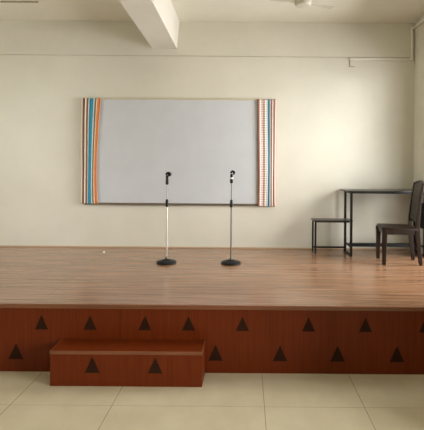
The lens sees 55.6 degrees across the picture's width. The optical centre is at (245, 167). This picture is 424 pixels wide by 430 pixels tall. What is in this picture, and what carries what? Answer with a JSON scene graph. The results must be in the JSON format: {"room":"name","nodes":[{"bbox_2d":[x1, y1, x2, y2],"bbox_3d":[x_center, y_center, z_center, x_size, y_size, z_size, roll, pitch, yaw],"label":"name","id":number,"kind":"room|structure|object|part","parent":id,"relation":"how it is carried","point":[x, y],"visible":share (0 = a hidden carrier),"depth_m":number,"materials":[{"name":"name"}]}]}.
{"room":"assembly chamber","nodes":[
{"label":"assembly chamber","id":0,"kind":"room"},
{"bbox_2d":[0,20,414,248],"bbox_3d":[-0.994,-0.192,5.850,7.209,3.829,0.200,0,0,0],"label":"wall","id":1,"kind":"structure","parent":0,"point":[339,125],"depth_m":5.75,"materials":[{"name":"beige paint"}]},
{"bbox_2d":[84,98,257,205],"bbox_3d":[-0.960,-0.232,5.733,2.731,1.530,0.030,0,0,0],"label":"whiteboard","id":2,"kind":"object","parent":1,"relation":"attached to","point":[200,142],"visible":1,"depth_m":5.72,"materials":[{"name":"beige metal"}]},
{"bbox_2d":[81,98,100,203],"bbox_3d":[-2.217,-0.244,5.717,0.287,1.512,0.053,0,0,0],"label":"striped cloth","id":3,"kind":"object","parent":2,"relation":"hanging from","point":[90,107],"visible":1,"depth_m":5.70,"materials":[{"name":"multicoloured fabric"}]},
{"bbox_3d":[-0.966,0.518,5.733,2.707,0.030,0.030,0,0,0],"label":"rail","id":4,"kind":"part","parent":2,"relation":"part of","materials":[{"name":"brown metal"}]},
{"bbox_3d":[-0.954,-0.985,5.733,2.707,0.024,0.030,0,0,0],"label":"rail","id":5,"kind":"part","parent":2,"relation":"part of","materials":[{"name":"beige metal"}]},
{"bbox_2d":[257,99,275,205],"bbox_3d":[0.293,-0.218,5.717,0.274,1.534,0.053,0,0,0],"label":"striped cloth","id":6,"kind":"object","parent":2,"relation":"hanging from","point":[266,108],"visible":1,"depth_m":5.70,"materials":[{"name":"striped cloth"}]},
{"bbox_2d":[0,245,409,249],"bbox_3d":[-1.004,1.139,5.744,6.809,0.016,0.012,0,0,0],"label":"baseboard","id":7,"kind":"structure","parent":1,"relation":"attached to","point":[0,245],"depth_m":5.74,"materials":[{"name":"beige wood"}]},
{"bbox_2d":[0,371,423,429],"bbox_3d":[-1.010,1.782,-0.525,7.209,0.121,12.950,0,0,0],"label":"floor","id":8,"kind":"structure","parent":0,"point":[224,401],"depth_m":2.93,"materials":[{"name":"beige tile"}]},
{"bbox_2d":[49,339,204,386],"bbox_3d":[-0.946,1.583,3.256,1.206,0.279,0.217,0,0,0],"label":"wooden step","id":9,"kind":"structure","parent":8,"relation":"on","point":[73,362],"depth_m":3.15,"materials":[{"name":"brown wood"}]},
{"bbox_3d":[-0.946,1.593,3.161,1.200,0.260,0.016,0,0,0],"label":"panel","id":10,"kind":"part","parent":9,"relation":"part of","materials":[{"name":"brown wood"}]},
{"bbox_3d":[-0.354,1.597,3.267,0.016,0.260,0.195,0,0,0],"label":"panel","id":11,"kind":"part","parent":9,"relation":"part of","materials":[{"name":"brown wood"}]},
{"bbox_2d":[0,247,423,374],"bbox_3d":[-1.007,1.434,4.548,6.801,0.576,2.396,0,0,0],"label":"stage","id":12,"kind":"object","parent":8,"relation":"on","point":[283,311],"visible":1,"depth_m":3.37,"materials":[{"name":"wood"}]},
{"bbox_2d":[156,172,175,264],"bbox_3d":[-0.956,0.597,4.830,0.236,1.101,0.236,0,0,0],"label":"microphone stand","id":13,"kind":"object","parent":12,"relation":"on","point":[166,261],"visible":1,"depth_m":4.81,"materials":[{"name":"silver metal"}]},
{"bbox_3d":[-1.007,1.451,3.383,6.801,0.542,0.022,0,0,0],"label":"panel","id":14,"kind":"part","parent":12,"relation":"part of","materials":[{"name":"brown wood"}]},
{"bbox_2d":[221,170,240,265],"bbox_3d":[-0.179,0.591,4.830,0.236,1.126,0.236,0,0,0],"label":"microphone stand","id":15,"kind":"object","parent":12,"relation":"on","point":[229,262],"visible":1,"depth_m":4.82,"materials":[{"name":"black metal"}]},
{"bbox_2d":[311,218,349,253],"bbox_3d":[1.173,0.934,5.497,0.530,0.458,0.235,0,0,0],"label":"bench","id":16,"kind":"object","parent":12,"relation":"on","point":[323,220],"visible":0.89,"depth_m":5.56,"materials":[{"name":"metal"}]},
{"bbox_3d":[0.933,0.940,5.575,0.030,0.443,0.026,0,0,0],"label":"leg","id":17,"kind":"part","parent":16,"relation":"part of","materials":[{"name":"black paint"}]},
{"bbox_3d":[0.945,0.940,5.425,0.030,0.443,0.026,0,0,0],"label":"leg","id":18,"kind":"part","parent":16,"relation":"part of","materials":[{"name":"black paint"}]},
{"bbox_3d":[1.174,0.713,5.497,0.530,0.016,0.235,0,0,0],"label":"seat","id":19,"kind":"part","parent":16,"relation":"part of","materials":[{"name":"laminate"}]},
{"bbox_3d":[1.174,0.731,5.425,0.450,0.018,0.020,0,0,0],"label":"seat rail","id":20,"kind":"part","parent":16,"relation":"part of","materials":[{"name":"black metal"}]},
{"bbox_3d":[1.385,0.943,5.575,0.030,0.443,0.026,0,0,0],"label":"leg","id":21,"kind":"part","parent":16,"relation":"part of","materials":[{"name":"black paint"}]},
{"bbox_2d":[340,189,423,255],"bbox_3d":[1.867,0.735,5.500,1.055,0.868,0.460,0,0,0],"label":"table","id":22,"kind":"object","parent":12,"relation":"on","point":[351,191],"visible":0.82,"depth_m":5.35,"materials":[{"name":"metal"}]},
{"bbox_3d":[1.394,0.740,5.625,0.029,0.850,0.029,0,0,0],"label":"leg","id":23,"kind":"part","parent":22,"relation":"part of","materials":[{"name":"black paint"}]},
{"bbox_3d":[1.394,0.740,5.300,0.029,0.850,0.029,0,0,0],"label":"leg","id":24,"kind":"part","parent":22,"relation":"part of","materials":[{"name":"black paint"}]},
{"bbox_3d":[1.885,0.330,5.300,0.946,0.022,0.024,0,0,0],"label":"apron rail","id":25,"kind":"part","parent":22,"relation":"part of","materials":[{"name":"black metal"}]},
{"bbox_3d":[2.369,0.748,5.625,0.029,0.850,0.029,0,0,0],"label":"leg","id":26,"kind":"part","parent":22,"relation":"part of","materials":[{"name":"black paint"}]},
{"bbox_3d":[2.369,0.748,5.300,0.029,0.850,0.029,0,0,0],"label":"leg","id":27,"kind":"part","parent":22,"relation":"part of","materials":[{"name":"black paint"}]},
{"bbox_2d":[376,180,423,265],"bbox_3d":[1.919,0.660,4.977,0.514,1.021,0.408,0,0,7],"label":"chair","id":28,"kind":"object","parent":12,"relation":"on","point":[414,214],"visible":1,"depth_m":4.83,"materials":[{"name":"brown wood"}]},
{"bbox_3d":[1.714,0.957,5.181,0.062,0.422,0.052,0,0,7],"label":"leg","id":29,"kind":"part","parent":28,"relation":"part of","materials":[{"name":"brown wood"}]},
{"bbox_3d":[1.670,0.956,4.828,0.062,0.422,0.052,0,0,7],"label":"leg","id":30,"kind":"part","parent":28,"relation":"part of","materials":[{"name":"brown wood"}]},
{"bbox_3d":[1.881,0.734,4.982,0.436,0.030,0.405,0,0,7],"label":"seat","id":31,"kind":"part","parent":28,"relation":"part of","materials":[{"name":"brown wood"}]},
{"bbox_3d":[2.119,0.683,5.112,0.094,0.978,0.034,0,0,7],"label":"leg","id":32,"kind":"part","parent":28,"relation":"part of","materials":[{"name":"brown wood"}]},
{"bbox_3d":[2.120,0.411,4.953,0.096,0.479,0.300,0,0,7],"label":"backrest","id":33,"kind":"part","parent":28,"relation":"part of","materials":[{"name":"wood"}]},
{"bbox_3d":[2.080,0.683,4.798,0.094,0.978,0.034,0,0,7],"label":"leg","id":34,"kind":"part","parent":28,"relation":"part of","materials":[{"name":"brown wood"}]},
{"bbox_2d":[0,0,423,22],"bbox_3d":[-0.978,-2.182,-0.525,7.209,0.150,12.950,0,0,0],"label":"ceiling","id":35,"kind":"structure","parent":0,"point":[344,11],"depth_m":5.36,"materials":[{"name":"beige paint"}]},
{"bbox_2d":[0,1,38,2],"bbox_3d":[-3.514,-2.119,5.090,1.740,0.017,0.018,0,0,0],"label":"conduit","id":36,"kind":"object","parent":35,"relation":"attached to","point":[0,1],"visible":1,"depth_m":5.09,"materials":[{"name":"beige"}]},
{"bbox_2d":[119,0,178,48],"bbox_3d":[-1.061,-1.916,-0.623,0.387,0.402,12.762,0,0,-1],"label":"ceiling beam","id":37,"kind":"structure","parent":35,"relation":"attached to","point":[157,20],"depth_m":4.84,"materials":[{"name":"paint"}]},
{"bbox_2d":[270,0,333,8],"bbox_3d":[0.646,-1.895,4.072,0.720,0.399,0.448,0,0,-20],"label":"ceiling fan","id":38,"kind":"object","parent":35,"relation":"hanging from","point":[302,4],"visible":1,"depth_m":4.16,"materials":[{"name":"white metal"}]},
{"bbox_3d":[0.392,-1.732,4.125,0.280,0.018,0.096,0,0,-20],"label":"blade","id":39,"kind":"part","parent":38,"relation":"part of","materials":[{"name":"white metal"}]},
{"bbox_3d":[0.805,-1.729,4.275,0.280,0.018,0.096,0,0,-20],"label":"blade","id":40,"kind":"part","parent":38,"relation":"part of","materials":[{"name":"white metal"}]},
{"bbox_2d":[413,16,423,253],"bbox_3d":[2.510,-0.165,-0.625,0.200,3.829,12.750,0,0,0],"label":"wall","id":41,"kind":"structure","parent":0,"point":[419,31],"depth_m":5.58,"materials":[{"name":"beige paint"}]},
{"bbox_2d":[349,18,423,66],"bbox_3d":[1.953,-1.736,4.249,0.934,0.582,3.000,0,0,0],"label":"conduit","id":42,"kind":"object","parent":41,"relation":"attached to","point":[422,20],"visible":1,"depth_m":5.72,"materials":[{"name":"beige plastic"}]},
{"bbox_2d":[420,203,422,228],"bbox_3d":[2.387,0.646,5.260,0.034,0.345,0.400,0,0,0],"label":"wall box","id":43,"kind":"object","parent":41,"relation":"attached to","point":[421,215],"visible":0.61,"depth_m":5.40,"materials":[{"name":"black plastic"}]}
]}

